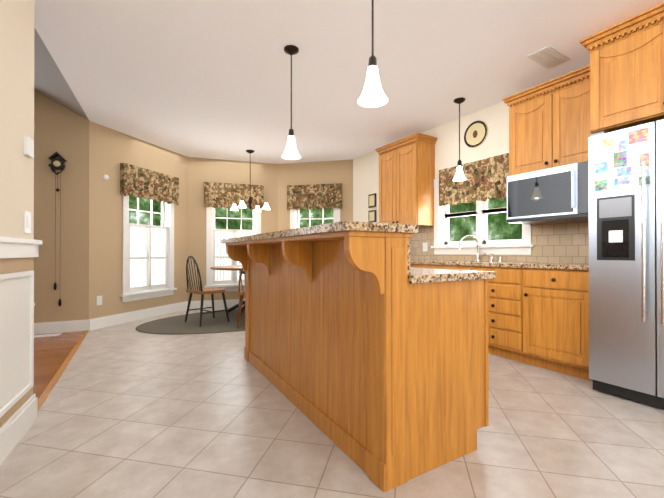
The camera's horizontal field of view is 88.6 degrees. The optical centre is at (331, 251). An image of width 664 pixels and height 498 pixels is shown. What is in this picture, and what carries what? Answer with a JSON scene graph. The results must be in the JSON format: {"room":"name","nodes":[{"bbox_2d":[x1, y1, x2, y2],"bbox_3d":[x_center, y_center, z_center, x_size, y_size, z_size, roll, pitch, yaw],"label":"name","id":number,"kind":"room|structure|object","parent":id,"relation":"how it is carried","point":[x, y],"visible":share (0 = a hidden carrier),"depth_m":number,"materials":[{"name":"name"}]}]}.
{"room":"kitchen","nodes":[
{"label":"kitchen","id":0,"kind":"room"},
{"bbox_2d":[0,0,34,427],"bbox_3d":[-0.474,-1.123,-0.885,0.150,4.200,6.300,0,0,-25],"label":"wall","id":1,"kind":"structure","parent":0,"point":[16,100],"depth_m":1.77,"materials":[{"name":"beige paint"}]},
{"bbox_2d":[0,236,41,464],"bbox_3d":[-0.405,0.449,-0.828,0.869,1.055,6.305,0,0,-33],"label":"trim","id":2,"kind":"structure","parent":1,"relation":"attached to","point":[16,336],"depth_m":1.75,"materials":[{"name":"white paint"}]},
{"bbox_2d":[24,211,30,232],"bbox_3d":[-1.696,-0.161,1.896,0.013,0.120,0.080,0,0,-24],"label":"switch plate","id":3,"kind":"object","parent":1,"relation":"attached to","point":[27,215],"depth_m":1.88,"materials":[{"name":"white plastic"}]},
{"bbox_2d":[24,136,33,157],"bbox_3d":[-1.692,-0.581,1.900,0.021,0.100,0.080,0,0,-24],"label":"switch plate","id":4,"kind":"object","parent":1,"relation":"attached to","point":[28,146],"depth_m":1.88,"materials":[{"name":"white plastic"}]},
{"bbox_2d":[33,331,84,398],"bbox_3d":[-2.909,1.003,-0.221,4.900,0.052,9.815,0,0,-33],"label":"floor","id":5,"kind":"structure","parent":0,"point":[51,353],"depth_m":3.27,"materials":[{"name":"brown wood"}]},
{"bbox_2d":[34,333,61,337],"bbox_3d":[-3.377,0.992,4.000,0.300,0.006,0.120,0,0,-24],"label":"floor vent","id":6,"kind":"object","parent":5,"relation":"in","point":[46,335],"visible":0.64,"depth_m":3.99,"materials":[{"name":"white plastic"}]},
{"bbox_2d":[34,90,88,322],"bbox_3d":[-4.928,-1.604,3.553,4.008,5.200,0.140,0,0,-24],"label":"wall","id":7,"kind":"structure","parent":0,"point":[62,260],"depth_m":4.18,"materials":[{"name":"beige paint"}]},
{"bbox_2d":[48,151,65,305],"bbox_3d":[-3.333,-0.266,4.129,0.176,1.872,0.087,0,0,-24],"label":"cuckoo clock","id":8,"kind":"object","parent":7,"relation":"attached to","point":[55,164],"visible":0.96,"depth_m":4.12,"materials":[{"name":"black wood"}]},
{"bbox_2d":[34,319,88,334],"bbox_3d":[-4.897,0.925,3.470,4.008,0.140,0.016,0,0,-24],"label":"baseboard","id":9,"kind":"structure","parent":7,"relation":"attached to","point":[60,326],"depth_m":4.16,"materials":[{"name":"white paint"}]},
{"bbox_2d":[89,121,186,318],"bbox_3d":[-2.861,-0.347,5.131,0.140,2.700,1.715,0,0,19],"label":"wall","id":10,"kind":"structure","parent":0,"point":[110,150],"depth_m":4.63,"materials":[{"name":"beige paint"}]},
{"bbox_2d":[97,296,101,304],"bbox_3d":[-3.021,0.640,4.418,0.007,0.120,0.070,0,0,18],"label":"outlet","id":11,"kind":"object","parent":10,"relation":"attached to","point":[99,298],"depth_m":4.42,"materials":[{"name":"white plastic"}]},
{"bbox_2d":[89,301,186,330],"bbox_3d":[-2.787,0.933,5.100,0.016,0.140,1.715,0,0,19],"label":"baseboard","id":12,"kind":"structure","parent":10,"relation":"attached to","point":[106,321],"depth_m":4.90,"materials":[{"name":"white paint"}]},
{"bbox_2d":[120,194,176,301],"bbox_3d":[-2.814,-0.200,5.191,0.190,1.827,0.990,0,0,19],"label":"window","id":13,"kind":"structure","parent":10,"relation":"in","point":[147,261],"depth_m":5.15,"materials":[{"name":"white paint"}]},
{"bbox_2d":[120,163,178,205],"bbox_3d":[-2.720,-0.987,5.163,0.106,0.460,1.004,0,0,19],"label":"valance","id":14,"kind":"object","parent":10,"relation":"attached to","point":[139,182],"visible":1,"depth_m":5.04,"materials":[{"name":"fabric"}]},
{"bbox_2d":[187,157,277,300],"bbox_3d":[-1.790,-0.343,6.223,1.577,2.700,0.140,0,0,-17],"label":"wall","id":15,"kind":"structure","parent":0,"point":[200,171],"depth_m":6.03,"materials":[{"name":"beige paint"}]},
{"bbox_2d":[187,299,244,308],"bbox_3d":[-1.766,0.937,6.143,1.577,0.140,0.016,0,0,-17],"label":"baseboard","id":16,"kind":"structure","parent":15,"relation":"attached to","point":[217,303],"depth_m":6.04,"materials":[{"name":"white paint"}]},
{"bbox_2d":[204,207,260,290],"bbox_3d":[-1.781,-0.196,6.199,1.010,1.827,0.190,0,0,-17],"label":"window","id":17,"kind":"structure","parent":15,"relation":"in","point":[227,280],"depth_m":6.11,"materials":[{"name":"white paint"}]},
{"bbox_2d":[204,182,263,209],"bbox_3d":[-1.751,-0.983,6.108,1.024,0.460,0.106,0,0,-17],"label":"valance","id":18,"kind":"object","parent":15,"relation":"attached to","point":[220,195],"visible":0.94,"depth_m":6.07,"materials":[{"name":"fabric"}]},
{"bbox_2d":[278,159,352,230],"bbox_3d":[-0.304,-0.342,6.302,1.428,2.700,0.140,0,0,13],"label":"wall","id":19,"kind":"structure","parent":0,"point":[323,172],"depth_m":6.23,"materials":[{"name":"beige paint"}]},
{"bbox_2d":[287,183,341,209],"bbox_3d":[-0.326,-0.983,6.183,1.024,0.460,0.106,0,0,13],"label":"valance","id":20,"kind":"object","parent":19,"relation":"attached to","point":[315,196],"visible":0.98,"depth_m":6.17,"materials":[{"name":"fabric"}]},
{"bbox_2d":[290,208,339,228],"bbox_3d":[-0.304,-0.196,6.276,1.010,1.827,0.190,0,0,13],"label":"window","id":21,"kind":"structure","parent":19,"relation":"in","point":[294,219],"depth_m":6.31,"materials":[{"name":"white paint"}]},
{"bbox_2d":[0,307,663,497],"bbox_3d":[-0.095,1.014,2.078,5.720,0.050,10.400,0,0,-33],"label":"floor","id":22,"kind":"structure","parent":0,"point":[127,410],"depth_m":1.79,"materials":[{"name":"beige tile"}]},
{"bbox_2d":[38,330,88,410],"bbox_3d":[-2.421,0.991,3.125,0.040,0.007,2.644,0,0,-30],"label":"trim","id":23,"kind":"structure","parent":22,"relation":"on","point":[47,390],"depth_m":2.74,"materials":[{"name":"brown wood"}]},
{"bbox_2d":[136,309,244,333],"bbox_3d":[-1.344,0.997,5.104,2.784,0.012,1.670,0,0,-33],"label":"round rug","id":24,"kind":"object","parent":22,"relation":"on","point":[218,323],"visible":0.56,"depth_m":4.59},
{"bbox_2d":[185,256,229,326],"bbox_3d":[-1.745,0.522,4.724,0.460,0.928,0.474,0,0,42],"label":"chair","id":25,"kind":"object","parent":24,"relation":"on","point":[201,291],"visible":1,"depth_m":4.64,"materials":[{"name":"black paint"}]},
{"bbox_2d":[210,265,244,314],"bbox_3d":[-1.300,0.541,5.407,1.200,0.900,1.200,0,0,-33],"label":"dining table","id":26,"kind":"object","parent":24,"relation":"on","point":[234,267],"visible":0.35,"depth_m":5.15,"materials":[{"name":"black paint"}]},
{"bbox_2d":[236,267,244,327],"bbox_3d":[-1.056,0.521,4.597,0.460,0.928,0.474,0,0,-18],"label":"chair","id":27,"kind":"object","parent":24,"relation":"on","point":[240,292],"visible":0.15,"depth_m":4.37,"materials":[{"name":"brown wood"}]},
{"bbox_2d":[221,225,492,491],"bbox_3d":[-0.070,0.458,2.417,0.975,1.065,2.092,0,0,-33],"label":"kitchen island","id":28,"kind":"object","parent":22,"relation":"on","point":[366,348],"depth_m":1.62,"materials":[{"name":"brown wood"}]},
{"bbox_2d":[221,221,417,240],"bbox_3d":[-0.319,-0.092,2.277,0.465,0.035,2.124,0,0,-33],"label":"island countertop","id":29,"kind":"structure","parent":28,"relation":"on","point":[344,226],"depth_m":1.45,"materials":[{"name":"brown stone"}]},
{"bbox_2d":[413,271,495,284],"bbox_3d":[0.060,0.124,2.485,0.668,0.035,2.113,0,0,-33],"label":"island countertop","id":30,"kind":"structure","parent":28,"relation":"on","point":[418,278],"depth_m":1.56,"materials":[{"name":"brown stone"}]},
{"bbox_2d":[410,263,461,269],"bbox_3d":[1.392,0.573,3.914,0.608,0.850,0.874,0,0,-33],"label":"base cabinet","id":31,"kind":"object","parent":22,"relation":"on","point":[419,265],"depth_m":3.83,"materials":[{"name":"brown wood"}]},
{"bbox_2d":[462,267,517,360],"bbox_3d":[1.767,0.570,3.333,0.608,0.850,0.638,0,0,-33],"label":"base cabinet","id":32,"kind":"object","parent":22,"relation":"on","point":[502,290],"depth_m":3.11,"materials":[{"name":"brown wood"}]},
{"bbox_2d":[518,267,592,380],"bbox_3d":[2.047,0.569,2.898,0.608,0.850,0.526,0,0,-33],"label":"base cabinet","id":33,"kind":"object","parent":22,"relation":"on","point":[538,314],"depth_m":2.74,"materials":[{"name":"brown wood"}]},
{"bbox_2d":[410,259,588,270],"bbox_3d":[1.171,0.131,4.245,0.622,0.036,3.736,0,0,-33],"label":"countertop","id":34,"kind":"structure","parent":33,"relation":"on","point":[437,263],"depth_m":3.06,"materials":[{"name":"brown stone"}]},
{"bbox_2d":[588,119,663,408],"bbox_3d":[2.361,0.074,2.220,0.821,1.808,0.910,0,0,-33],"label":"fridge","id":35,"kind":"object","parent":22,"relation":"on","point":[626,249],"visible":1,"depth_m":2.23,"materials":[{"name":"silver metal"}]},
{"bbox_2d":[34,0,663,163],"bbox_3d":[-1.967,-3.016,0.889,10.173,2.700,10.401,0,0,-33],"label":"ceiling","id":36,"kind":"structure","parent":0,"point":[209,79],"depth_m":3.00,"materials":[{"name":"white paint"}]},
{"bbox_2d":[231,150,269,211],"bbox_3d":[-1.340,-1.160,5.568,0.540,0.970,0.540,0,0,-33],"label":"dining chandelier","id":37,"kind":"object","parent":36,"relation":"hanging from","point":[242,206],"visible":1,"depth_m":5.55,"materials":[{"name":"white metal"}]},
{"bbox_2d":[282,45,300,159],"bbox_3d":[-0.334,-1.215,2.790,0.158,0.885,0.158,0,0,-33],"label":"pendant light","id":38,"kind":"object","parent":36,"relation":"hanging from","point":[291,152],"visible":1,"depth_m":2.77,"materials":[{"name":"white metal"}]},
{"bbox_2d":[357,0,387,107],"bbox_3d":[0.210,-1.219,1.761,0.158,0.885,0.158,0,0,-33],"label":"pendant light","id":39,"kind":"object","parent":36,"relation":"hanging from","point":[372,95],"visible":1,"depth_m":1.75,"materials":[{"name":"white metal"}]},
{"bbox_2d":[453,97,466,180],"bbox_3d":[1.392,-1.216,3.712,0.145,0.875,0.145,0,0,-33],"label":"light","id":40,"kind":"object","parent":36,"relation":"hanging from","point":[459,176],"visible":1,"depth_m":3.69,"materials":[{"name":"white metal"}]},
{"bbox_2d":[527,45,570,68],"bbox_3d":[1.853,-1.651,2.905,0.360,0.010,0.180,0,0,-33],"label":"ceiling vent","id":41,"kind":"object","parent":36,"relation":"in","point":[549,57],"visible":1,"depth_m":2.89,"materials":[{"name":"white metal"}]},
{"bbox_2d":[353,101,509,260],"bbox_3d":[2.630,-0.358,2.710,0.140,2.700,8.100,0,0,-33],"label":"wall","id":42,"kind":"structure","parent":0,"point":[495,118],"depth_m":4.33,"materials":[{"name":"beige paint"}]},
{"bbox_2d":[368,193,375,207],"bbox_3d":[0.665,-0.835,5.610,0.021,0.220,0.180,0,0,-33],"label":"picture frame","id":43,"kind":"object","parent":42,"relation":"attached to","point":[371,204],"depth_m":5.60,"materials":[{"name":"black wood"}]},
{"bbox_2d":[368,210,375,221],"bbox_3d":[0.665,-0.575,5.609,0.021,0.200,0.180,0,0,-33],"label":"picture frame","id":44,"kind":"object","parent":42,"relation":"attached to","point":[371,214],"depth_m":5.59,"materials":[{"name":"black wood"}]},
{"bbox_2d":[375,132,437,226],"bbox_3d":[1.012,-0.919,4.739,0.380,1.160,0.840,0,0,-33],"label":"upper cabinet","id":45,"kind":"object","parent":42,"relation":"attached to","point":[406,177],"visible":0.94,"depth_m":4.50,"materials":[{"name":"brown wood"}]},
{"bbox_2d":[439,153,508,206],"bbox_3d":[1.683,-0.802,3.943,0.116,0.480,1.049,0,0,-33],"label":"valance","id":46,"kind":"object","parent":42,"relation":"attached to","point":[486,179],"visible":0.81,"depth_m":3.94,"materials":[{"name":"fabric"}]},
{"bbox_2d":[464,120,487,147],"bbox_3d":[1.695,-1.382,4.015,0.020,0.310,0.310,0,0,-33],"label":"clock","id":47,"kind":"object","parent":42,"relation":"attached to","point":[475,134],"visible":1,"depth_m":4.00,"materials":[{"name":"beige"}]},
{"bbox_2d":[431,178,533,254],"bbox_3d":[1.748,-0.461,4.033,0.190,0.997,1.310,0,0,-33],"label":"window","id":48,"kind":"structure","parent":42,"relation":"in","point":[524,245],"depth_m":4.02,"materials":[{"name":"white paint"}]},
{"bbox_2d":[410,221,588,262],"bbox_3d":[1.438,-0.113,4.418,0.012,0.455,3.735,0,0,-33],"label":"tile backsplash","id":49,"kind":"structure","parent":42,"relation":"attached to","point":[564,242],"depth_m":3.36,"materials":[{"name":"beige tile"}]},
{"bbox_2d":[423,243,427,250],"bbox_3d":[1.274,-0.059,4.655,0.006,0.120,0.080,0,0,-33],"label":"electrical outlet plate","id":50,"kind":"object","parent":49,"relation":"attached to","point":[425,246],"visible":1,"depth_m":4.64,"materials":[{"name":"white plastic"}]},
{"bbox_2d":[502,65,591,175],"bbox_3d":[2.062,-1.116,3.110,0.380,0.780,0.838,0,0,-33],"label":"upper cabinet","id":51,"kind":"object","parent":42,"relation":"attached to","point":[549,123],"visible":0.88,"depth_m":3.01,"materials":[{"name":"brown wood"}]},
{"bbox_2d":[507,161,588,224],"bbox_3d":[2.049,-0.499,3.059,0.456,0.445,0.765,0,0,-33],"label":"microwave","id":52,"kind":"object","parent":51,"relation":"attached to","point":[559,194],"visible":0.75,"depth_m":2.96,"materials":[{"name":"silver metal"}]},
{"bbox_2d":[579,3,663,133],"bbox_3d":[2.524,-1.216,2.091,0.710,0.690,1.468,0,0,-33],"label":"upper cabinet","id":53,"kind":"object","parent":42,"relation":"attached to","point":[626,73],"visible":0.98,"depth_m":2.30,"materials":[{"name":"brown wood"}]},
{"label":"outside","id":54,"kind":"structure","parent":0,"visible":0},
{"bbox_2d":[129,195,521,241],"bbox_3d":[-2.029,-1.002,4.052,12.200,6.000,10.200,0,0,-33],"label":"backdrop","id":55,"kind":"structure","parent":54,"point":[499,227],"depth_m":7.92,"materials":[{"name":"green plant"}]}
]}

